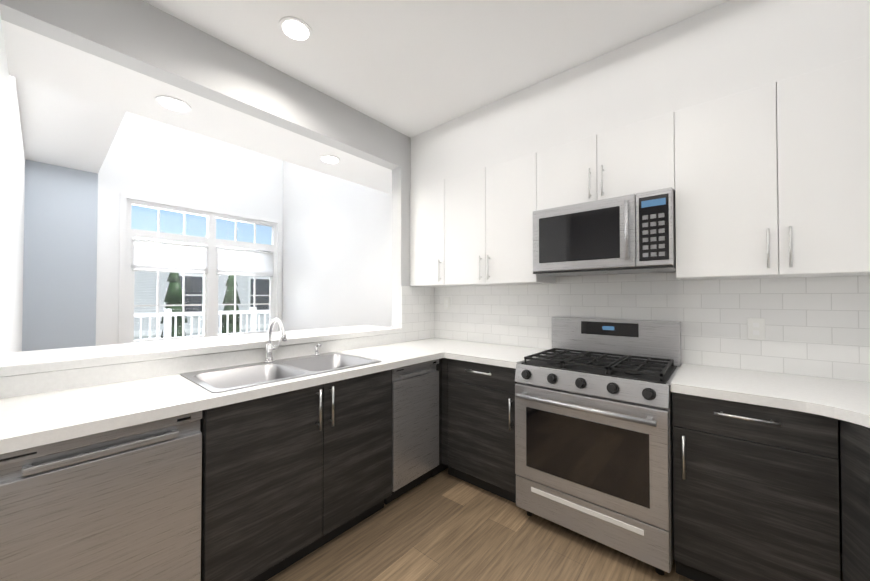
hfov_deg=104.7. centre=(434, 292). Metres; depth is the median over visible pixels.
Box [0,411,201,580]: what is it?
dishwasher
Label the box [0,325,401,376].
sill
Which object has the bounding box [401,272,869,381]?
tile backsplash
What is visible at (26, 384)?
backsplash
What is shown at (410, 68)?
ceiling
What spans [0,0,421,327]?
wall
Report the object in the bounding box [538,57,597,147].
soffit
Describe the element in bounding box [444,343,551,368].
countertop
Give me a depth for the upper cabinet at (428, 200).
2.90 m
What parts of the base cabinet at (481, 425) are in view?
corner base cabinet filler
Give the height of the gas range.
1.165 m
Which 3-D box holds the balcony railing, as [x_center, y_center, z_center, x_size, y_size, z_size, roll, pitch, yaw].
[-4.446,0.829,5.396,0.090,1.130,5.145,-1,-1,40]
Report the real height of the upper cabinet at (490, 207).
0.880 m
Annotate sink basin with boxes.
[180,352,381,392]
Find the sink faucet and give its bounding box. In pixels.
[264,318,321,362]
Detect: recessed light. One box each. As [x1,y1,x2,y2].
[155,95,190,112]
[279,16,312,41]
[319,155,340,163]
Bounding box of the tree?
[160,272,241,337]
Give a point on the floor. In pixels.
(443, 525)
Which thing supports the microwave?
attached to the upper cabinet at (640, 155)
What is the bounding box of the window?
[118,192,281,343]
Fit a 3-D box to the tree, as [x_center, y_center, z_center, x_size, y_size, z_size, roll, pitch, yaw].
[-4.910,1.906,6.263,0.777,4.981,4.589,-1,-1,40]
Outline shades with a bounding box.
[132,238,272,276]
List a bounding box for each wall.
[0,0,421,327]
[0,15,24,354]
[22,159,97,350]
[96,112,282,345]
[282,161,869,570]
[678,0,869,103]
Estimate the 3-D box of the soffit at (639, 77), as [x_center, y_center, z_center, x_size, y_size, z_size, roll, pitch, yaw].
[1.227,-1.189,2.031,0.380,0.469,0.339,-1,-1,40]
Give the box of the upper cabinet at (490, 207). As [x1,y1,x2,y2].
[446,148,554,286]
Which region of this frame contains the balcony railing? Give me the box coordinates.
[134,307,268,339]
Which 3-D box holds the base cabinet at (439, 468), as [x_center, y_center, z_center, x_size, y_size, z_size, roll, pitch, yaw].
[0.005,0.911,2.848,0.573,0.874,0.638,-1,-1,40]
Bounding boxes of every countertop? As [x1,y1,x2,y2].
[0,338,487,453]
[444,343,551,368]
[671,363,869,427]
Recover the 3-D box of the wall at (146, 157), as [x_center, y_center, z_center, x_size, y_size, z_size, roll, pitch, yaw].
[-3.376,-0.731,4.376,0.120,4.200,2.740,-1,-1,40]
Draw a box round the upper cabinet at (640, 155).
[538,108,677,209]
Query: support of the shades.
attached to the window
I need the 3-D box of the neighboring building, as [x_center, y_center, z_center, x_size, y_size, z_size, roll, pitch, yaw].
[-14.348,1.057,14.201,6.600,6.900,26.600,-1,-1,40]
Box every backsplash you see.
[0,333,401,398]
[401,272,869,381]
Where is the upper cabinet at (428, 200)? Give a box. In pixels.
[410,176,445,286]
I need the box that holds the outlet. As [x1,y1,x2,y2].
[747,318,764,339]
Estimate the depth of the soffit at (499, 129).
2.58 m
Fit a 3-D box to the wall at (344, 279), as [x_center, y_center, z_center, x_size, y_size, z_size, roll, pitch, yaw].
[-0.006,-0.745,3.381,6.700,4.200,0.120,-1,-1,40]
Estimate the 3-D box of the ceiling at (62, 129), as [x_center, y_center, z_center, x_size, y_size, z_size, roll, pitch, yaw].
[-3.007,-2.103,2.779,2.540,1.500,0.520,-1,-1,40]
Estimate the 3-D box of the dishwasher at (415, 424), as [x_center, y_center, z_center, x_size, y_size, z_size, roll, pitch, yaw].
[-0.328,0.908,2.411,0.579,0.868,0.438,-1,-1,40]
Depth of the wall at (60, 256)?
3.56 m
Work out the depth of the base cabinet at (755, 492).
1.37 m
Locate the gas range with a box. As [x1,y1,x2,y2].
[515,317,680,574]
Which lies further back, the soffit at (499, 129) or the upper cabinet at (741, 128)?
the soffit at (499, 129)
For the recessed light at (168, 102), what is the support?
in the wall at (136, 57)
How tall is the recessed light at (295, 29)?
0.009 m
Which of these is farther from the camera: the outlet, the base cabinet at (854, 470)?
the outlet
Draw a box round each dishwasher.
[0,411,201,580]
[384,359,438,504]
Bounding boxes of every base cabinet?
[200,369,391,580]
[432,359,447,476]
[441,358,516,502]
[672,392,840,580]
[838,419,869,580]
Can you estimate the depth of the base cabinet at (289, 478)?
1.57 m
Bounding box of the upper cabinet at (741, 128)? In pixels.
[675,48,869,279]
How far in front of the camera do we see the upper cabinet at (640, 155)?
1.96 m
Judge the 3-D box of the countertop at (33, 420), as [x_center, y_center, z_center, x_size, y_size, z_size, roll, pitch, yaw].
[-0.615,0.442,2.082,0.613,0.040,2.616,-1,-1,40]
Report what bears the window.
in the wall at (146, 157)
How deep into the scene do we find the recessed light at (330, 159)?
2.79 m
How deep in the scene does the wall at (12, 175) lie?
1.95 m
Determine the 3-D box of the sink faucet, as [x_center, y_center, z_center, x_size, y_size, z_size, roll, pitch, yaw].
[-0.828,0.281,2.070,0.237,0.271,0.360,-1,-1,40]
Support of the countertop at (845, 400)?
on the base cabinet at (854, 470)
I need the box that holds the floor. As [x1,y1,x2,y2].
[266,468,842,580]
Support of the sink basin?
in the countertop at (33, 420)
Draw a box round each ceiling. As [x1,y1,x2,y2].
[16,78,125,173]
[143,0,728,137]
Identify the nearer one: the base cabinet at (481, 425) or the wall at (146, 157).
the base cabinet at (481, 425)
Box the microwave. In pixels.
[533,187,675,276]
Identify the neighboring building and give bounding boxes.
[134,238,268,339]
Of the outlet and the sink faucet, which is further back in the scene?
the sink faucet

